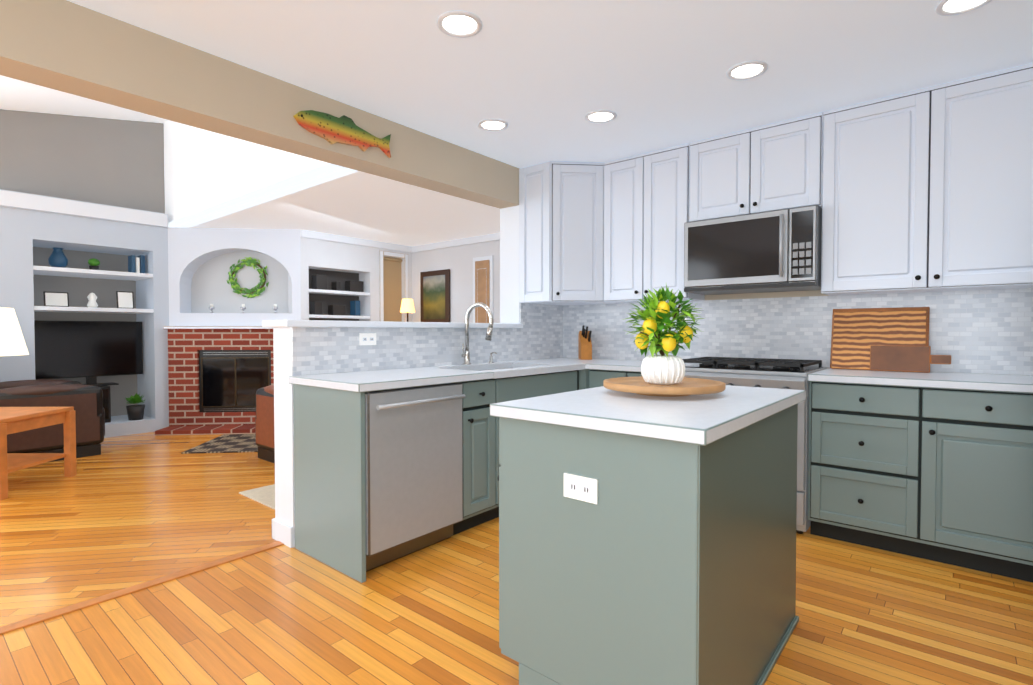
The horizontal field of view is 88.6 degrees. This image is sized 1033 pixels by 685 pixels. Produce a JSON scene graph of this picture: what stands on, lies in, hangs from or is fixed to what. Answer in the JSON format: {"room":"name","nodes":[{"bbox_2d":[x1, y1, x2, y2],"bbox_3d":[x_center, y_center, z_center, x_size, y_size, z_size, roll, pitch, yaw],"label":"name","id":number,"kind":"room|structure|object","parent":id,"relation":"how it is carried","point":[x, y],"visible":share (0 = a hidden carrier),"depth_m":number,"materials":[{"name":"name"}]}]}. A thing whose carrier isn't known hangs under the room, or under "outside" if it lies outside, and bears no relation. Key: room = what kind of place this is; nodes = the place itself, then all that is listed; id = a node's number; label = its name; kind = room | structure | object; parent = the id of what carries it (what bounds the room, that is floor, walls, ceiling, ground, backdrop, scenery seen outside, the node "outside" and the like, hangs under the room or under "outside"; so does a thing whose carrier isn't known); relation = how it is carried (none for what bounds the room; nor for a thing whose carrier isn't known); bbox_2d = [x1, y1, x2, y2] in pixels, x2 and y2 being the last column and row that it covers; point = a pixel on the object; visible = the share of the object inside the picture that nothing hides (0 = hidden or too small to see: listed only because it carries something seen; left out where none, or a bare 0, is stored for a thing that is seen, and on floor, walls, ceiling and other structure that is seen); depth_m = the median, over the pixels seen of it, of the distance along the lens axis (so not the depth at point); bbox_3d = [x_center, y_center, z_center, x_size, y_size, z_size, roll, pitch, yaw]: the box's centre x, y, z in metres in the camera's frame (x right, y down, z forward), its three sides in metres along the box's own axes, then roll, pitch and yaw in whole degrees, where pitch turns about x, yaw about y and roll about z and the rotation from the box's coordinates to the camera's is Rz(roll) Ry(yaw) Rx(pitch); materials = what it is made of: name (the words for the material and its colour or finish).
{"room":"living room and kitchen","nodes":[
{"label":"living room and kitchen","id":0,"kind":"room"},
{"bbox_2d":[0,109,164,212],"bbox_3d":[-5.787,-0.922,4.519,0.120,3.950,4.830,1,2,40],"label":"wall","id":1,"kind":"structure","parent":0,"point":[113,162],"depth_m":5.74,"materials":[{"name":"grey paint"}]},
{"bbox_2d":[0,75,166,122],"bbox_3d":[-4.242,-2.107,3.208,5.300,1.114,5.070,1,2,40],"label":"vault","id":2,"kind":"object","parent":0,"point":[17,95],"depth_m":5.26,"materials":[{"name":"white paint"}]},
{"bbox_2d":[0,189,168,437],"bbox_3d":[-4.787,-0.226,5.816,0.780,2.500,1.480,1,2,40],"label":"wall","id":3,"kind":"structure","parent":0,"point":[35,229],"depth_m":5.84,"materials":[{"name":"grey paint"}]},
{"bbox_2d":[43,291,68,306],"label":"picture frame","id":4,"kind":"object","parent":3,"relation":"in","point":[60,299],"depth_m":5.56,"materials":[{"name":"black"}]},
{"bbox_2d":[48,247,67,267],"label":"vase","id":5,"kind":"object","parent":3,"relation":"in","point":[58,258],"depth_m":5.52,"materials":[{"name":"blue ceramic"}]},
{"bbox_2d":[87,293,97,307],"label":"figurine","id":6,"kind":"object","parent":3,"relation":"in","point":[92,298],"depth_m":5.76,"materials":[{"name":"white ceramic"}]},
{"bbox_2d":[88,258,99,269],"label":"potted plant","id":7,"kind":"object","parent":3,"relation":"in","point":[93,262],"depth_m":5.77,"materials":[{"name":"green plant"}]},
{"bbox_2d":[98,386,110,422],"bbox_3d":[-4.826,0.685,5.784,0.425,0.400,0.550,1,2,40],"label":"stand","id":8,"kind":"object","parent":3,"relation":"in","point":[106,399],"visible":0.15,"depth_m":5.83,"materials":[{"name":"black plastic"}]},
{"bbox_2d":[34,320,142,385],"bbox_3d":[-4.736,0.121,5.885,0.220,0.720,0.980,1,2,40],"label":"flat-screen tv","id":9,"kind":"object","parent":8,"relation":"on","point":[91,351],"visible":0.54,"depth_m":5.85,"materials":[{"name":"black plastic"}]},
{"bbox_2d":[116,291,133,308],"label":"picture frame","id":10,"kind":"object","parent":3,"relation":"in","point":[125,299],"depth_m":6.02,"materials":[{"name":"black"}]},
{"bbox_2d":[125,393,145,420],"bbox_3d":[-4.340,0.718,6.031,0.286,0.322,0.225,1,2,40],"label":"potted plant","id":11,"kind":"object","parent":3,"relation":"in","point":[135,412],"visible":1,"depth_m":5.99,"materials":[{"name":"black"}]},
{"bbox_2d":[128,255,144,272],"label":"books","id":12,"kind":"object","parent":3,"relation":"in","point":[135,265],"depth_m":6.06,"materials":[{"name":"blue paper"}]},
{"bbox_2d":[168,227,300,325],"bbox_3d":[-3.315,-0.165,6.409,1.485,2.350,0.370,0,1,-5],"label":"wall","id":13,"kind":"structure","parent":0,"point":[201,261],"depth_m":6.27,"materials":[{"name":"white paint"}]},
{"bbox_2d":[209,304,214,312],"bbox_3d":[-3.630,-0.403,6.309,0.058,0.110,0.058,1,2,40],"label":"candle","id":14,"kind":"object","parent":13,"relation":"in","point":[211,307],"depth_m":6.29,"materials":[{"name":"white wax"}]},
{"bbox_2d":[155,326,273,434],"bbox_3d":[-3.281,0.416,6.062,1.485,1.205,0.348,0,1,-5],"label":"brick fireplace surround","id":15,"kind":"object","parent":13,"relation":"attached to","point":[219,377],"visible":0.67,"depth_m":6.16,"materials":[{"name":"red brick"}]},
{"bbox_2d":[227,257,268,298],"bbox_3d":[-3.266,-0.788,6.442,0.482,0.507,0.076,0,1,-5],"label":"wreath","id":16,"kind":"object","parent":13,"relation":"attached to","point":[250,262],"visible":0.96,"depth_m":6.44,"materials":[{"name":"green plant"}]},
{"bbox_2d":[0,0,519,208],"bbox_3d":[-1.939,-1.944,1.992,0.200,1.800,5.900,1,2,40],"label":"header beam","id":17,"kind":"structure","parent":0,"point":[66,46],"depth_m":2.47,"materials":[{"name":"beige paint"}]},
{"bbox_2d":[293,110,390,157],"bbox_3d":[-0.964,-1.192,3.000,0.028,0.177,0.610,1,2,40],"label":"art","id":18,"kind":"object","parent":17,"relation":"attached to","point":[332,129],"visible":0.98,"depth_m":2.96,"materials":[{"name":"paint"}]},
{"bbox_2d":[164,120,357,227],"bbox_3d":[-2.514,-2.110,4.990,4.520,1.600,0.120,1,2,40],"label":"wall","id":19,"kind":"structure","parent":0,"point":[204,169],"depth_m":5.34,"materials":[{"name":"white paint"}]},
{"bbox_2d":[168,163,499,245],"bbox_3d":[-1.660,-1.372,6.033,4.520,0.080,2.790,1,2,40],"label":"ceiling","id":20,"kind":"structure","parent":0,"point":[362,205],"depth_m":5.37,"materials":[{"name":"white paint"}]},
{"bbox_2d":[288,230,411,321],"bbox_3d":[-2.121,-0.180,7.093,0.350,2.350,1.790,1,2,40],"label":"wall","id":21,"kind":"structure","parent":0,"point":[342,263],"depth_m":6.84,"materials":[{"name":"paint"}]},
{"bbox_2d":[310,274,363,315],"bbox_3d":[-2.302,-0.399,6.815,0.120,0.898,0.700,1,2,40],"label":"books","id":22,"kind":"object","parent":21,"relation":"in","point":[319,281],"visible":0.46,"depth_m":6.75,"materials":[{"name":"black paper"}]},
{"bbox_2d":[301,230,411,252],"bbox_3d":[-2.029,-1.305,6.881,0.030,0.089,1.620,1,2,40],"label":"crown molding","id":23,"kind":"structure","parent":21,"relation":"attached to","point":[396,247],"depth_m":6.79,"materials":[{"name":"white wood"}]},
{"bbox_2d":[379,251,407,321],"bbox_3d":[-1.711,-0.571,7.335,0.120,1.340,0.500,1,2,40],"label":"door","id":24,"kind":"structure","parent":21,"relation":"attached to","point":[390,291],"depth_m":7.36,"materials":[{"name":"beige wood"}]},
{"bbox_2d":[262,205,533,547],"bbox_3d":[-0.121,-0.918,4.201,0.280,3.950,3.655,1,2,40],"label":"wall","id":25,"kind":"structure","parent":0,"point":[284,440],"depth_m":2.91,"materials":[{"name":"white paint"}]},
{"bbox_2d":[272,518,292,547],"bbox_3d":[-0.667,1.016,3.599,0.214,0.110,1.905,1,2,40],"label":"baseboard","id":26,"kind":"structure","parent":25,"relation":"attached to","point":[282,532],"depth_m":2.85,"materials":[{"name":"white"}]},
{"bbox_2d":[291,303,562,375],"bbox_3d":[-0.393,-0.075,3.727,0.012,0.458,2.460,1,2,40],"label":"tile backsplash","id":27,"kind":"structure","parent":25,"relation":"attached to","point":[315,350],"depth_m":3.45,"materials":[{"name":"tile"}]},
{"bbox_2d":[359,333,375,344],"bbox_3d":[-0.877,-0.019,3.130,0.007,0.070,0.115,1,2,40],"label":"outlet","id":28,"kind":"object","parent":27,"relation":"attached to","point":[367,338],"visible":1,"depth_m":3.12,"materials":[{"name":"white plastic"}]},
{"bbox_2d":[519,161,582,305],"bbox_3d":[0.354,-0.850,4.325,0.368,1.064,0.612,1,2,40],"label":"upper cabinet","id":29,"kind":"object","parent":25,"relation":"attached to","point":[539,183],"depth_m":4.09,"materials":[{"name":"white wood"}]},
{"bbox_2d":[412,240,499,322],"bbox_3d":[-0.260,-0.171,6.632,3.100,2.350,0.120,1,2,40],"label":"wall","id":30,"kind":"structure","parent":0,"point":[457,261],"depth_m":6.95,"materials":[{"name":"paint"}]},
{"bbox_2d":[420,269,449,321],"bbox_3d":[-1.112,-0.614,7.225,0.580,0.730,0.034,1,2,40],"label":"picture frame","id":31,"kind":"object","parent":30,"relation":"attached to","point":[435,295],"visible":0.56,"depth_m":7.19,"materials":[{"name":"brown wood"}]},
{"bbox_2d":[411,232,499,252],"bbox_3d":[-0.309,-1.299,6.550,3.100,0.089,0.030,1,2,40],"label":"crown molding","id":32,"kind":"structure","parent":30,"relation":"attached to","point":[495,236],"depth_m":6.91,"materials":[{"name":"white wood"}]},
{"bbox_2d":[473,256,493,322],"bbox_3d":[-0.442,-0.036,6.651,0.340,2.080,0.085,1,2,40],"label":"door frame","id":33,"kind":"structure","parent":30,"relation":"attached to","point":[483,289],"depth_m":6.63,"materials":[{"name":"white"}]},
{"bbox_2d":[0,432,1032,684],"bbox_3d":[-1.841,1.144,3.021,9.320,0.120,7.740,1,2,40],"label":"floor","id":34,"kind":"structure","parent":0,"point":[287,615],"depth_m":2.24,"materials":[{"name":"brown wood"}]},
{"bbox_2d":[0,407,76,499],"bbox_3d":[-3.862,0.791,3.899,0.714,0.550,0.634,0,1,-1],"label":"side table","id":35,"kind":"object","parent":34,"relation":"on","point":[16,419],"visible":1,"depth_m":3.98,"materials":[{"name":"brown wood"}]},
{"bbox_2d":[0,308,28,355],"bbox_3d":[-3.912,0.130,3.884,0.499,0.770,0.499,1,2,40],"label":"table lamp","id":36,"kind":"object","parent":35,"relation":"on","point":[12,342],"visible":1,"depth_m":3.88,"materials":[{"name":"white fabric"}]},
{"bbox_2d":[0,379,104,461],"bbox_3d":[-4.515,0.505,4.829,0.930,1.081,1.125,1,2,40],"label":"sofa","id":37,"kind":"object","parent":34,"relation":"on","point":[85,402],"visible":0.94,"depth_m":4.71,"materials":[{"name":"brown leather"}]},
{"bbox_2d":[0,541,283,634],"bbox_3d":[-2.547,1.118,1.334,0.060,0.007,4.005,1,2,40],"label":"threshold strip","id":38,"kind":"object","parent":34,"relation":"on","point":[75,607],"depth_m":2.33,"materials":[{"name":"brown wood"}]},
{"bbox_2d":[181,434,258,453],"bbox_3d":[-2.683,1.026,5.443,1.000,0.012,0.880,0,1,-5],"label":"rug","id":39,"kind":"object","parent":34,"relation":"on","point":[232,443],"visible":0.54,"depth_m":5.26,"materials":[{"name":"fabric"}]},
{"bbox_2d":[239,484,274,508],"bbox_3d":[-1.293,1.061,3.851,0.900,0.010,1.020,1,2,40],"label":"rug","id":40,"kind":"object","parent":34,"relation":"on","point":[264,495],"visible":0.23,"depth_m":3.69,"materials":[{"name":"beige fabric"}]},
{"bbox_2d":[255,385,274,462],"bbox_3d":[-1.728,0.542,4.838,1.056,1.004,0.910,1,2,40],"label":"recliner","id":41,"kind":"object","parent":34,"relation":"on","point":[264,428],"visible":0.06,"depth_m":4.67,"materials":[{"name":"brown leather"}]},
{"bbox_2d":[400,299,414,321],"bbox_3d":[-1.475,0.203,7.182,0.260,1.580,0.253,1,2,40],"label":"floor lamp","id":42,"kind":"object","parent":34,"relation":"on","point":[407,306],"visible":0.46,"depth_m":7.10,"materials":[{"name":"beige fabric"}]},
{"bbox_2d":[365,382,465,571],"bbox_3d":[-0.697,0.652,2.829,0.651,0.871,0.610,1,2,40],"label":"dishwasher","id":43,"kind":"object","parent":34,"relation":"on","point":[414,466],"visible":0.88,"depth_m":2.62,"materials":[{"name":"silver metal"}]},
{"bbox_2d":[389,362,580,534],"bbox_3d":[-0.145,0.635,3.553,0.606,0.874,1.200,1,2,40],"label":"base cabinet","id":44,"kind":"object","parent":34,"relation":"on","point":[483,386],"depth_m":3.06,"materials":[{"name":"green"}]},
{"bbox_2d":[461,302,493,364],"bbox_3d":[-0.271,-0.058,3.593,0.274,0.429,0.091,1,2,40],"label":"faucet","id":45,"kind":"object","parent":44,"relation":"on","point":[465,354],"visible":1,"depth_m":3.63,"materials":[{"name":"silver metal"}]},
{"bbox_2d":[488,352,496,362],"bbox_3d":[-0.171,0.108,3.846,0.076,0.084,0.040,1,2,40],"label":"soap pump","id":46,"kind":"object","parent":44,"relation":"on","point":[491,358],"visible":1,"depth_m":3.85,"materials":[{"name":"silver metal"}]},
{"bbox_2d":[521,362,616,389],"bbox_3d":[0.481,0.620,4.225,0.710,0.874,0.634,1,2,40],"label":"base cabinet","id":47,"kind":"object","parent":34,"relation":"on","point":[588,369],"depth_m":3.80,"materials":[{"name":"grey"}]},
{"bbox_2d":[578,325,591,359],"bbox_3d":[0.568,-0.001,4.350,0.090,0.281,0.152,0,1,-5],"label":"knife block","id":48,"kind":"object","parent":47,"relation":"on","point":[584,345],"visible":1,"depth_m":4.32,"materials":[{"name":"brown wood"}]},
{"bbox_2d":[597,362,641,386],"bbox_3d":[0.946,0.627,3.863,0.616,0.874,0.616,1,2,40],"label":"base cabinet","id":49,"kind":"object","parent":34,"relation":"on","point":[623,369],"depth_m":3.67,"materials":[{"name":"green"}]},
{"bbox_2d":[490,385,805,684],"bbox_3d":[0.519,0.650,1.919,0.725,0.914,1.087,1,2,40],"label":"kitchen island","id":50,"kind":"object","parent":34,"relation":"on","point":[646,540],"visible":1,"depth_m":1.52,"materials":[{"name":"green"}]},
{"bbox_2d":[603,376,725,396],"bbox_3d":[0.549,0.168,1.987,0.440,0.046,0.440,1,2,40],"label":"round tray","id":51,"kind":"object","parent":50,"relation":"on","point":[686,386],"visible":0.83,"depth_m":1.88,"materials":[{"name":"brown wood"}]},
{"bbox_2d":[623,285,703,384],"bbox_3d":[0.546,-0.036,1.978,0.298,0.380,0.295,1,2,40],"label":"potted plant","id":52,"kind":"object","parent":51,"relation":"on","point":[663,369],"visible":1,"depth_m":1.93,"materials":[{"name":"green plant"}]},
{"bbox_2d":[682,357,826,533],"bbox_3d":[1.458,0.594,3.368,0.784,0.962,0.697,1,2,40],"label":"range","id":53,"kind":"object","parent":34,"relation":"on","point":[772,373],"visible":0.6,"depth_m":3.03,"materials":[{"name":"silver metal"}]},
{"bbox_2d":[808,368,1032,581],"bbox_3d":[2.172,0.630,2.820,0.997,0.914,0.652,1,2,40],"label":"base cabinet","id":54,"kind":"object","parent":34,"relation":"on","point":[936,466],"visible":1,"depth_m":2.60,"materials":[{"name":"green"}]},
{"bbox_2d":[830,307,950,372],"bbox_3d":[2.175,-0.020,3.104,0.580,0.370,0.133,1,2,40],"label":"cutting boards","id":55,"kind":"object","parent":54,"relation":"on","point":[885,339],"visible":1,"depth_m":3.10,"materials":[{"name":"brown wood"}]},
{"bbox_2d":[67,0,1032,168],"bbox_3d":[-0.170,-1.351,0.926,3.900,0.080,6.500,1,2,40],"label":"ceiling","id":56,"kind":"structure","parent":0,"point":[542,78],"depth_m":2.49,"materials":[{"name":"white paint"}]},
{"bbox_2d":[437,10,481,37],"bbox_3d":[-0.239,-1.334,2.227,0.190,0.010,0.190,1,2,40],"label":"recessed light","id":57,"kind":"object","parent":56,"relation":"in","point":[459,23],"visible":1,"depth_m":2.22,"materials":[{"name":"white plastic"}]},
{"bbox_2d":[478,119,507,130],"bbox_3d":[-0.146,-1.358,3.316,0.190,0.010,0.190,1,2,40],"label":"recessed light","id":58,"kind":"object","parent":56,"relation":"in","point":[493,125],"visible":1,"depth_m":3.31,"materials":[{"name":"white"}]},
{"bbox_2d":[585,110,616,122],"bbox_3d":[0.506,-1.356,3.184,0.190,0.010,0.190,1,2,40],"label":"recessed light","id":59,"kind":"object","parent":56,"relation":"in","point":[600,116],"visible":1,"depth_m":3.18,"materials":[{"name":"white plastic"}]},
{"bbox_2d":[726,60,767,79],"bbox_3d":[1.141,-1.344,2.623,0.190,0.010,0.190,1,2,40],"label":"recessed light","id":60,"kind":"object","parent":56,"relation":"in","point":[746,70],"visible":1,"depth_m":2.62,"materials":[{"name":"white plastic"}]},
{"bbox_2d":[936,0,991,15],"bbox_3d":[1.757,-1.332,2.067,0.190,0.010,0.190,1,2,40],"label":"recessed light","id":61,"kind":"object","parent":56,"relation":"in","point":[949,7],"visible":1,"depth_m":2.10,"materials":[{"name":"white plastic"}]},
{"bbox_2d":[562,290,1031,375],"bbox_3d":[1.915,-0.904,3.507,4.220,3.950,0.120,1,2,40],"label":"wall","id":62,"kind":"structure","parent":0,"point":[767,295],"depth_m":3.62,"materials":[{"name":"grey paint"}]},
{"bbox_2d":[555,161,619,304],"bbox_3d":[0.561,-0.846,4.152,0.419,1.064,0.612,1,2,40],"label":"upper cabinet","id":63,"kind":"object","parent":62,"relation":"attached to","point":[581,221],"depth_m":4.03,"materials":[{"name":"white wood"}]},
{"bbox_2d":[607,142,704,302],"bbox_3d":[0.987,-0.842,3.957,0.713,1.064,0.368,1,2,40],"label":"upper cabinet","id":64,"kind":"object","parent":62,"relation":"attached to","point":[649,193],"depth_m":3.81,"materials":[{"name":"white wood"}]},
{"bbox_2d":[687,112,822,221],"bbox_3d":[1.584,-1.089,3.483,0.796,0.550,0.326,1,2,40],"label":"upper cabinet","id":65,"kind":"object","parent":62,"relation":"attached to","point":[778,165],"depth_m":3.32,"materials":[{"name":"white wood"}]},
{"bbox_2d":[684,205,821,294],"bbox_3d":[1.540,-0.571,3.442,0.790,0.468,0.460,1,2,40],"label":"microwave","id":66,"kind":"object","parent":65,"relation":"attached to","point":[773,251],"visible":1,"depth_m":3.27,"materials":[{"name":"silver metal"}]},
{"bbox_2d":[563,288,1032,375],"bbox_3d":[1.583,-0.076,3.715,3.066,0.458,0.012,1,2,40],"label":"tile backsplash","id":67,"kind":"structure","parent":62,"relation":"attached to","point":[982,331],"depth_m":3.43,"materials":[{"name":"tile"}]},
{"bbox_2d":[821,63,1032,295],"bbox_3d":[2.276,-0.820,2.914,0.996,1.064,0.326,1,2,40],"label":"upper cabinet","id":68,"kind":"object","parent":62,"relation":"attached to","point":[928,189],"depth_m":2.78,"materials":[{"name":"white wood"}]}
]}

